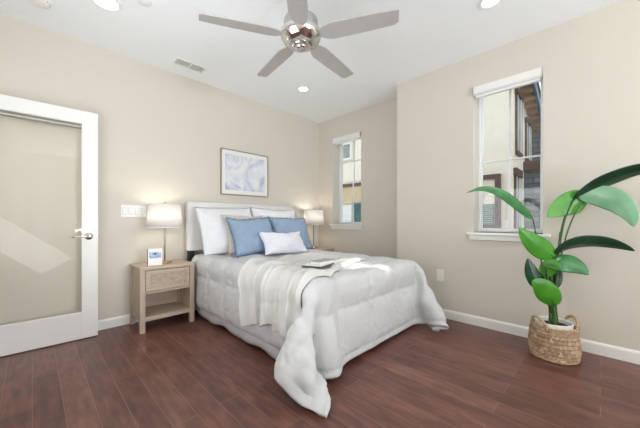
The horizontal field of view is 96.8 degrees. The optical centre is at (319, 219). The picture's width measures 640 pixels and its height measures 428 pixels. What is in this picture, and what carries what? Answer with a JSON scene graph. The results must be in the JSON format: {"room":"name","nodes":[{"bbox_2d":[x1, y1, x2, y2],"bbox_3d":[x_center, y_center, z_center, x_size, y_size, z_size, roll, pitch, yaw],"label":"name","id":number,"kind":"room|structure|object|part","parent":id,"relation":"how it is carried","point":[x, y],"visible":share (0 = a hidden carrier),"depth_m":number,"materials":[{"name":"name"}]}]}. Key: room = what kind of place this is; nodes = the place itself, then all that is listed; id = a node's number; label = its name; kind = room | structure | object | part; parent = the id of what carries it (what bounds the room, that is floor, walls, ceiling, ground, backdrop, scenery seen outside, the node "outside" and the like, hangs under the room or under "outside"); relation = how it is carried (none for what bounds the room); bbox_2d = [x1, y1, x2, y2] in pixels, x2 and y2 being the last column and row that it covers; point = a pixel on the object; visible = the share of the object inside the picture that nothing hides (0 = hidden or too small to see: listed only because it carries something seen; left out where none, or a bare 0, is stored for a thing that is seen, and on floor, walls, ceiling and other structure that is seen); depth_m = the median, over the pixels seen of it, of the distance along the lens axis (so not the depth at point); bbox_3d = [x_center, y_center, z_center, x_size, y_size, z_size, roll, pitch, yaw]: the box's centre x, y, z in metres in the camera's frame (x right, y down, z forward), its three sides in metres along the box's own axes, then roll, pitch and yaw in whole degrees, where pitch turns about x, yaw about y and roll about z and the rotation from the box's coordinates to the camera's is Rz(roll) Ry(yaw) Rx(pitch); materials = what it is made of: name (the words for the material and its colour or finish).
{"room":"bedroom","nodes":[
{"label":"bedroom","id":0,"kind":"room"},
{"bbox_2d":[0,13,318,324],"bbox_3d":[-1.930,-0.305,3.127,0.200,2.750,5.740,0,0,45],"label":"wall","id":1,"kind":"structure","parent":0,"point":[162,133],"depth_m":2.81,"materials":[{"name":"beige paint"}]},
{"bbox_2d":[0,94,98,356],"bbox_3d":[-2.342,0.042,2.341,0.829,2.040,0.110,0,0,-43],"label":"door","id":2,"kind":"structure","parent":1,"relation":"in","point":[18,337],"depth_m":2.52,"materials":[{"name":"white paint"}]},
{"bbox_3d":[-2.079,0.147,2.558,0.062,0.062,0.046,0,0,-44],"label":"handle","id":3,"kind":"part","parent":2,"relation":"part of","materials":[{"name":"silver metal"}]},
{"bbox_2d":[98,314,138,330],"bbox_3d":[-1.414,1.022,3.497,0.014,0.095,3.990,0,0,45],"label":"baseboard","id":4,"kind":"structure","parent":1,"relation":"attached to","point":[125,319],"depth_m":2.84,"materials":[{"name":"white paint"}]},
{"bbox_2d":[121,205,145,216],"bbox_3d":[-1.943,-0.095,2.961,0.011,0.118,0.214,0,0,45],"label":"switch plate","id":5,"kind":"object","parent":1,"relation":"attached to","point":[126,210],"visible":1,"depth_m":2.96,"materials":[{"name":"white plastic"}]},
{"bbox_2d":[122,208,126,213],"bbox_3d":[-1.997,-0.092,2.904,0.007,0.070,0.037,0,0,45],"label":"switch","id":6,"kind":"object","parent":5,"relation":"attached to","point":[124,210],"depth_m":2.90,"materials":[{"name":"white plastic"}]},
{"bbox_2d":[220,147,267,196],"bbox_3d":[-1.016,-0.627,3.883,0.034,0.595,0.720,0,0,45],"label":"framed art","id":7,"kind":"object","parent":1,"relation":"attached to","point":[242,173],"visible":1,"depth_m":3.85,"materials":[{"name":"white paper"}]},
{"bbox_2d":[225,153,264,192],"bbox_3d":[-1.012,-0.627,3.879,0.002,0.465,0.604,0,0,45],"label":"painting","id":8,"kind":"object","parent":7,"relation":"attached to","point":[244,173],"depth_m":3.86},
{"bbox_2d":[0,0,621,122],"bbox_3d":[0.622,-1.740,0.609,7.370,0.120,5.740,0,0,45],"label":"ceiling","id":9,"kind":"structure","parent":0,"point":[428,35],"depth_m":2.60,"materials":[{"name":"white paint"}]},
{"bbox_2d":[29,0,51,8],"bbox_3d":[-2.139,-1.662,2.160,0.144,0.036,0.144,0,0,45],"label":"smoke detector","id":10,"kind":"object","parent":9,"relation":"attached to","point":[46,4],"visible":1,"depth_m":2.17,"materials":[{"name":"white plastic"}]},
{"bbox_2d":[91,0,121,11],"bbox_3d":[-1.648,-1.675,2.188,0.202,0.009,0.202,0,0,45],"label":"recessed light","id":11,"kind":"object","parent":9,"relation":"in","point":[108,5],"visible":1,"depth_m":2.21,"materials":[{"name":"white paint"}]},
{"bbox_2d":[137,0,151,6],"bbox_3d":[-1.347,-1.673,2.180,0.100,0.014,0.100,0,0,45],"label":"sprinkler cover","id":12,"kind":"object","parent":9,"relation":"attached to","point":[147,3],"visible":1,"depth_m":2.18,"materials":[{"name":"white plastic"}]},
{"bbox_2d":[172,57,206,73],"bbox_3d":[-1.413,-1.675,3.088,0.150,0.010,0.320,0,0,45],"label":"ceiling vent","id":13,"kind":"object","parent":9,"relation":"in","point":[178,61],"visible":1,"depth_m":3.08,"materials":[{"name":"white metal"}]},
{"bbox_2d":[199,0,398,77],"bbox_3d":[-0.126,-1.438,2.046,1.284,0.485,1.278,0,0,45],"label":"ceiling fan","id":14,"kind":"object","parent":9,"relation":"hanging from","point":[300,32],"visible":1,"depth_m":1.91,"materials":[{"name":"silver metal"}]},
{"bbox_3d":[-0.517,-1.291,1.882,0.536,0.033,0.128,0,0,-19],"label":"blade","id":15,"kind":"part","parent":14,"relation":"part of","materials":[{"name":"silver metal"}]},
{"bbox_3d":[-0.373,-1.291,2.333,0.128,0.033,0.536,0,0,-37],"label":"blade","id":16,"kind":"part","parent":14,"relation":"part of","materials":[{"name":"grey wood"}]},
{"bbox_3d":[-0.133,-1.291,1.606,0.128,0.033,0.536,0,0,-1],"label":"blade","id":17,"kind":"part","parent":14,"relation":"part of","materials":[{"name":"silver metal"}]},
{"bbox_3d":[-0.135,-1.280,2.009,0.292,0.095,0.292,0,0,45],"label":"lamp shade","id":18,"kind":"part","parent":14,"relation":"part of","materials":[{"name":"silver metal"}]},
{"bbox_3d":[0.100,-1.291,2.336,0.128,0.033,0.536,0,0,35],"label":"blade","id":19,"kind":"part","parent":14,"relation":"part of","materials":[{"name":"grey wood"}]},
{"bbox_3d":[0.249,-1.291,1.886,0.536,0.033,0.128,0,0,17],"label":"blade","id":20,"kind":"part","parent":14,"relation":"part of","materials":[{"name":"grey wood"}]},
{"bbox_2d":[297,86,309,91],"bbox_3d":[-0.215,-1.675,3.640,0.162,0.009,0.162,0,0,45],"label":"recessed light","id":21,"kind":"object","parent":9,"relation":"in","point":[300,88],"visible":1,"depth_m":3.64,"materials":[{"name":"white paint"}]},
{"bbox_2d":[478,0,501,8],"bbox_3d":[1.308,-1.675,2.179,0.162,0.009,0.162,0,0,45],"label":"recessed light","id":22,"kind":"object","parent":9,"relation":"in","point":[483,4],"visible":1,"depth_m":2.20,"materials":[{"name":"white paint"}]},
{"bbox_2d":[0,311,639,427],"bbox_3d":[0.622,1.130,0.609,7.370,0.120,5.740,0,0,45],"label":"floor","id":23,"kind":"structure","parent":0,"point":[179,373],"depth_m":1.81,"materials":[{"name":"brown wood"}]},
{"bbox_2d":[130,259,193,334],"bbox_3d":[-1.646,0.760,2.966,0.400,0.620,0.500,0,0,45],"label":"nightstand","id":24,"kind":"object","parent":23,"relation":"on","point":[164,290],"visible":1,"depth_m":2.88,"materials":[{"name":"brown wood"}]},
{"bbox_3d":[-1.932,0.775,2.929,0.045,0.590,0.045,0,0,45],"label":"leg","id":25,"kind":"part","parent":24,"relation":"part of","materials":[{"name":"brown wood"}]},
{"bbox_3d":[-1.806,0.725,2.804,0.310,0.490,0.016,0,0,45],"label":"panel","id":26,"kind":"part","parent":24,"relation":"part of","materials":[{"name":"brown wood"}]},
{"bbox_3d":[-1.679,0.775,2.680,0.045,0.590,0.045,0,0,45],"label":"leg","id":27,"kind":"part","parent":24,"relation":"part of","materials":[{"name":"brown wood"}]},
{"bbox_2d":[147,248,161,265],"bbox_3d":[-1.638,0.367,2.816,0.130,0.164,0.051,0,0,-31],"label":"picture card","id":28,"kind":"object","parent":24,"relation":"on","point":[154,256],"visible":1,"depth_m":2.80,"materials":[{"name":"white paper"}]},
{"bbox_2d":[149,252,160,258],"bbox_3d":[-1.630,0.348,2.810,0.100,0.060,0.012,0,0,-31],"label":"print","id":29,"kind":"object","parent":28,"relation":"attached to","point":[152,255],"depth_m":2.81},
{"bbox_3d":[-1.775,0.725,3.094,0.013,0.490,0.410,0,0,45],"label":"panel","id":30,"kind":"part","parent":24,"relation":"part of","materials":[{"name":"brown wood"}]},
{"bbox_2d":[146,202,181,263],"bbox_3d":[-1.628,0.130,2.977,0.338,0.640,0.338,0,0,45],"label":"table lamp","id":31,"kind":"object","parent":24,"relation":"on","point":[164,215],"visible":0.96,"depth_m":2.85,"materials":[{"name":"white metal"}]},
{"bbox_3d":[-1.628,-0.040,2.977,0.336,0.230,0.336,0,0,45],"label":"lamp shade","id":32,"kind":"part","parent":31,"relation":"part of","materials":[{"name":"white fabric"}]},
{"bbox_3d":[-1.633,0.583,2.954,0.356,0.196,0.402,0,0,45],"label":"drawer","id":33,"kind":"part","parent":24,"relation":"part of","materials":[{"name":"brown wood"}]},
{"bbox_2d":[145,301,189,321],"bbox_3d":[-1.641,0.945,2.962,0.372,0.040,0.446,0,0,45],"label":"shelf","id":34,"kind":"object","parent":24,"relation":"attached to","point":[159,310],"depth_m":2.94,"materials":[{"name":"brown wood"}]},
{"bbox_3d":[-1.639,0.695,2.959,0.360,0.020,0.410,0,0,45],"label":"rail","id":35,"kind":"part","parent":24,"relation":"part of","materials":[{"name":"brown wood"}]},
{"bbox_3d":[-1.513,0.583,2.836,0.006,0.120,0.326,0,0,45],"label":"cane panel","id":36,"kind":"part","parent":24,"relation":"part of","materials":[{"name":"beige wicker"}]},
{"bbox_3d":[-1.486,0.725,3.128,0.310,0.490,0.016,0,0,45],"label":"panel","id":37,"kind":"part","parent":24,"relation":"part of","materials":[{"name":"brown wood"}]},
{"bbox_3d":[-1.359,0.775,3.003,0.045,0.590,0.045,0,0,45],"label":"leg","id":38,"kind":"part","parent":24,"relation":"part of","materials":[{"name":"brown wood"}]},
{"bbox_2d":[186,202,293,358],"bbox_3d":[-0.265,0.428,3.128,2.108,1.283,1.580,0,0,45],"label":"bed","id":39,"kind":"object","parent":23,"relation":"on","point":[193,233],"visible":0.1,"depth_m":3.27,"materials":[{"name":"white fabric"}]},
{"bbox_3d":[-1.507,0.713,3.310,0.045,0.715,0.070,0,0,45],"label":"headboard leg","id":40,"kind":"part","parent":39,"relation":"part of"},
{"bbox_3d":[-0.985,0.073,3.839,0.085,0.573,1.580,0,0,45],"label":"headboard","id":41,"kind":"part","parent":39,"relation":"part of","materials":[{"name":"white fabric"}]},
{"bbox_2d":[191,249,448,418],"bbox_3d":[-0.148,0.719,2.934,2.328,0.686,1.983,0,0,45],"label":"comforter","id":42,"kind":"object","parent":39,"relation":"on","point":[346,314],"visible":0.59,"depth_m":2.20,"materials":[{"name":"white fabric"}]},
{"bbox_2d":[194,207,251,255],"bbox_3d":[-1.069,0.113,3.372,0.280,0.549,0.742,0,0,45],"label":"pillow","id":43,"kind":"object","parent":42,"relation":"on","point":[214,235],"visible":0.44,"depth_m":3.18,"materials":[{"name":"white fabric"}]},
{"bbox_2d":[221,214,262,254],"bbox_3d":[-0.861,0.159,3.367,0.263,0.453,0.574,0,0,45],"label":"pillow","id":44,"kind":"object","parent":42,"relation":"on","point":[231,246],"visible":0.17,"depth_m":3.22,"materials":[{"name":"fabric"}]},
{"bbox_2d":[225,216,272,257],"bbox_3d":[-0.757,0.182,3.265,0.281,0.468,0.635,0,0,45],"label":"pillow","id":45,"kind":"object","parent":42,"relation":"on","point":[247,240],"visible":0.73,"depth_m":3.14,"materials":[{"name":"blue fabric"}]},
{"bbox_2d":[251,207,296,230],"bbox_3d":[-0.566,0.111,3.887,0.277,0.551,0.767,0,0,45],"label":"pillow","id":46,"kind":"object","parent":42,"relation":"on","point":[288,214],"visible":0.23,"depth_m":3.85,"materials":[{"name":"white fabric"}]},
{"bbox_2d":[258,231,307,254],"bbox_3d":[-0.417,0.262,3.294,0.215,0.253,0.611,0,0,45],"label":"pillow","id":47,"kind":"object","parent":42,"relation":"on","point":[291,242],"visible":1,"depth_m":3.20,"materials":[{"name":"white fabric"}]},
{"bbox_2d":[268,216,312,248],"bbox_3d":[-0.379,0.178,3.748,0.648,0.486,0.262,0,0,-41],"label":"pillow","id":48,"kind":"object","parent":42,"relation":"on","point":[279,225],"visible":0.56,"depth_m":3.72,"materials":[{"name":"blue fabric"}]},
{"bbox_2d":[237,252,364,344],"bbox_3d":[-0.108,0.578,2.507,0.946,0.511,1.244,0,0,45],"label":"throw blanket","id":49,"kind":"object","parent":42,"relation":"on","point":[270,291],"visible":0.92,"depth_m":2.10,"materials":[{"name":"white fabric"}]},
{"bbox_2d":[302,262,333,267],"bbox_3d":[-0.012,0.353,2.258,0.178,0.012,0.236,0,0,25],"label":"book","id":50,"kind":"object","parent":49,"relation":"on","point":[329,263],"visible":0.74,"depth_m":2.19,"materials":[{"name":"white paper"}]},
{"bbox_2d":[310,258,334,263],"bbox_3d":[0.023,0.338,2.330,0.107,0.019,0.206,0,0,39],"label":"booklet","id":51,"kind":"object","parent":50,"relation":"on","point":[324,260],"visible":1,"depth_m":2.30,"materials":[{"name":"white paper"}]},
{"bbox_2d":[315,246,333,251],"bbox_3d":[-0.090,0.760,4.543,0.400,0.620,0.500,0,0,45],"label":"nightstand","id":52,"kind":"object","parent":23,"relation":"on","point":[318,248],"visible":0.11,"depth_m":4.50,"materials":[{"name":"brown wood"}]},
{"bbox_2d":[304,208,323,248],"bbox_3d":[-0.104,0.130,4.550,0.338,0.640,0.338,0,0,45],"label":"table lamp","id":53,"kind":"object","parent":52,"relation":"on","point":[313,217],"visible":0.84,"depth_m":4.41,"materials":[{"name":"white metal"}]},
{"bbox_3d":[-0.104,-0.040,4.550,0.336,0.230,0.336,0,0,45],"label":"lamp shade","id":54,"kind":"part","parent":53,"relation":"part of","materials":[{"name":"white fabric"}]},
{"bbox_2d":[528,315,581,364],"bbox_3d":[1.840,0.907,2.237,0.334,0.325,0.335,0,0,45],"label":"basket","id":55,"kind":"object","parent":23,"relation":"on","point":[563,347],"visible":0.88,"depth_m":2.12,"materials":[{"name":"wicker"}]},
{"bbox_3d":[1.707,0.801,2.224,0.040,0.112,0.163,0,0,-6],"label":"handle","id":56,"kind":"part","parent":55,"relation":"part of","materials":[{"name":"wicker"}]},
{"bbox_2d":[467,164,639,329],"bbox_3d":[1.733,0.333,2.187,1.188,1.434,0.397,0,0,16],"label":"potted plant","id":57,"kind":"object","parent":55,"relation":"in","point":[598,192],"visible":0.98,"depth_m":2.18,"materials":[{"name":"green plant"}]},
{"bbox_3d":[1.767,0.414,2.233,0.184,0.846,0.031,0,0,10],"label":"stem","id":58,"kind":"part","parent":57,"relation":"part of","materials":[{"name":"green plant"}]},
{"bbox_3d":[1.807,0.688,2.253,0.040,0.296,0.028,0,0,45],"label":"stem","id":59,"kind":"part","parent":57,"relation":"part of","materials":[{"name":"green plant"}]},
{"bbox_3d":[1.810,0.599,2.221,0.073,0.475,0.027,0,0,45],"label":"stem","id":60,"kind":"part","parent":57,"relation":"part of","materials":[{"name":"green plant"}]},
{"bbox_3d":[1.826,0.560,2.225,0.026,0.553,0.040,0,0,45],"label":"stem","id":61,"kind":"part","parent":57,"relation":"part of","materials":[{"name":"green plant"}]},
{"bbox_3d":[1.840,0.921,2.237,0.242,0.257,0.242,0,0,45],"label":"pot","id":62,"kind":"part","parent":57,"relation":"part of","materials":[{"name":"white ceramic"}]},
{"bbox_3d":[1.838,0.568,2.221,0.051,0.538,0.049,0,0,45],"label":"stem","id":63,"kind":"part","parent":57,"relation":"part of","materials":[{"name":"green plant"}]},
{"bbox_3d":[1.930,0.338,2.246,0.107,0.997,0.138,0,0,45],"label":"stem","id":64,"kind":"part","parent":57,"relation":"part of","materials":[{"name":"green plant"}]},
{"bbox_3d":[1.936,0.326,2.233,0.138,1.020,0.150,0,0,45],"label":"stem","id":65,"kind":"part","parent":57,"relation":"part of","materials":[{"name":"green plant"}]},
{"bbox_3d":[1.969,0.337,2.226,0.215,0.997,0.243,0,0,45],"label":"stem","id":66,"kind":"part","parent":57,"relation":"part of","materials":[{"name":"green plant"}]},
{"bbox_3d":[1.974,0.801,2.225,0.040,0.112,0.163,0,0,5],"label":"handle","id":67,"kind":"part","parent":55,"relation":"part of","materials":[{"name":"wicker"}]},
{"bbox_2d":[319,97,396,258],"bbox_3d":[0.668,-0.305,4.420,1.680,2.750,0.250,0,0,45],"label":"wall","id":68,"kind":"structure","parent":0,"point":[377,123],"depth_m":4.21,"materials":[{"name":"beige paint"}]},
{"bbox_2d":[329,139,363,229],"bbox_3d":[0.480,-0.595,4.556,0.669,1.480,0.270,0,0,45],"label":"window","id":69,"kind":"structure","parent":68,"relation":"in","point":[342,225],"depth_m":4.73,"materials":[{"name":"white plastic"}]},
{"bbox_2d":[332,132,360,144],"bbox_3d":[0.428,-1.283,4.503,0.569,0.100,0.080,0,0,45],"label":"roller blind","id":70,"kind":"object","parent":69,"relation":"attached to","point":[355,136],"visible":0.95,"depth_m":4.46,"materials":[{"name":"white paint"}]},
{"bbox_3d":[0.458,0.107,4.533,0.669,0.075,0.205,0,0,45],"label":"sill","id":71,"kind":"part","parent":69,"relation":"part of","materials":[{"name":"white paint"}]},
{"bbox_3d":[0.551,-0.632,4.627,0.569,1.405,0.070,0,0,45],"label":"frame","id":72,"kind":"part","parent":69,"relation":"part of","materials":[{"name":"white plastic"}]},
{"bbox_3d":[0.542,-0.293,4.619,0.521,0.678,0.022,0,0,45],"label":"sash","id":73,"kind":"part","parent":69,"relation":"part of","materials":[{"name":"white plastic"}]},
{"bbox_3d":[0.559,-0.966,4.636,0.521,0.690,0.022,0,0,45],"label":"sash","id":74,"kind":"part","parent":69,"relation":"part of","materials":[{"name":"glass"}]},
{"bbox_2d":[397,0,639,350],"bbox_3d":[2.994,-0.305,1.674,5.490,2.750,0.250,0,0,45],"label":"wall","id":75,"kind":"structure","parent":0,"point":[590,62],"depth_m":2.50,"materials":[{"name":"beige paint"}]},
{"bbox_2d":[437,269,443,281],"bbox_3d":[1.328,0.610,3.136,0.076,0.130,0.009,0,0,45],"label":"wall outlet","id":76,"kind":"object","parent":75,"relation":"attached to","point":[440,273],"visible":1,"depth_m":3.13,"materials":[{"name":"white plastic"}]},
{"bbox_2d":[466,79,550,241],"bbox_3d":[1.833,-0.575,2.772,0.675,1.550,0.270,0,0,45],"label":"window","id":77,"kind":"structure","parent":75,"relation":"in","point":[511,234],"depth_m":2.84,"materials":[{"name":"white plastic"}]},
{"bbox_2d":[473,66,542,97],"bbox_3d":[1.780,-1.298,2.718,0.565,0.100,0.080,0,0,45],"label":"roller blind","id":78,"kind":"object","parent":77,"relation":"attached to","point":[534,75],"visible":0.96,"depth_m":2.68,"materials":[{"name":"white paint"}]},
{"bbox_3d":[1.810,0.163,2.748,0.675,0.075,0.205,0,0,45],"label":"sill","id":79,"kind":"part","parent":77,"relation":"part of","materials":[{"name":"white paint"}]},
{"bbox_3d":[1.895,-0.256,2.834,0.517,0.714,0.022,0,0,45],"label":"sash","id":80,"kind":"part","parent":77,"relation":"part of","materials":[{"name":"white plastic"}]},
{"bbox_3d":[1.911,-0.963,2.851,0.517,0.726,0.022,0,0,45],"label":"sash","id":81,"kind":"part","parent":77,"relation":"part of","materials":[{"name":"white plastic"}]},
{"bbox_2d":[442,309,639,364],"bbox_3d":[2.830,1.022,1.651,5.290,0.095,0.014,0,0,45],"label":"baseboard","id":82,"kind":"structure","parent":75,"relation":"attached to","point":[624,354],"depth_m":2.60,"materials":[{"name":"white paint"}]},
{"label":"outside","id":83,"kind":"structure","parent":0,"visible":0},
{"bbox_3d":[7.617,1.320,13.411,36.000,0.200,22.210,0,0,45],"label":"ground","id":84,"kind":"structure","parent":83,"visible":0},
{"bbox_2d":[343,82,540,228],"bbox_3d":[2.924,-1.164,9.724,18.500,4.768,4.850,0,0,45],"label":"house","id":85,"kind":"structure","parent":84,"relation":"on","point":[526,100],"depth_m":6.27,"materials":[{"name":"beige paint"}]},
{"bbox_3d":[0.825,-2.155,9.000,0.410,0.430,0.030,0,0,45],"label":"pane","id":86,"kind":"part","parent":85,"relation":"part of","materials":[{"name":"glass"}]},
{"bbox_3d":[-1.381,-1.080,11.128,10.400,0.100,0.100,0,0,45],"label":"belt trim","id":87,"kind":"part","parent":85,"relation":"part of","materials":[{"name":"brown paint"}]},
{"bbox_3d":[1.306,-0.215,8.455,0.720,0.570,0.030,0,0,45],"label":"pane","id":88,"kind":"part","parent":85,"relation":"part of","materials":[{"name":"glass"}]},
{"bbox_3d":[3.644,-0.615,6.218,0.350,0.530,0.030,0,0,45],"label":"panel","id":89,"kind":"part","parent":85,"relation":"part of","materials":[{"name":"beige paint"}]},
{"bbox_3d":[4.263,-0.355,6.148,0.030,1.150,0.400,0,0,45],"label":"pane","id":90,"kind":"part","parent":85,"relation":"part of","materials":[{"name":"glass"}]},
{"bbox_3d":[4.354,-2.080,6.240,0.030,1.200,0.420,0,0,45],"label":"pane","id":91,"kind":"part","parent":85,"relation":"part of","materials":[{"name":"glass"}]},
{"bbox_3d":[4.281,-0.355,6.130,0.020,1.150,0.400,0,0,45],"label":"sash","id":92,"kind":"part","parent":85,"relation":"part of","materials":[{"name":"white"}]},
{"bbox_3d":[4.372,-2.080,6.223,0.020,1.200,0.420,0,0,45],"label":"sash","id":93,"kind":"part","parent":85,"relation":"part of","materials":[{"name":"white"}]},
{"bbox_3d":[5.127,-1.915,7.023,0.030,0.870,0.420,0,0,45],"label":"pane","id":94,"kind":"part","parent":85,"relation":"part of","materials":[{"name":"glass"}]},
{"bbox_3d":[5.145,-1.915,7.006,0.020,0.870,0.420,0,0,45],"label":"sash","id":95,"kind":"part","parent":85,"relation":"part of","materials":[{"name":"white"}]}
]}

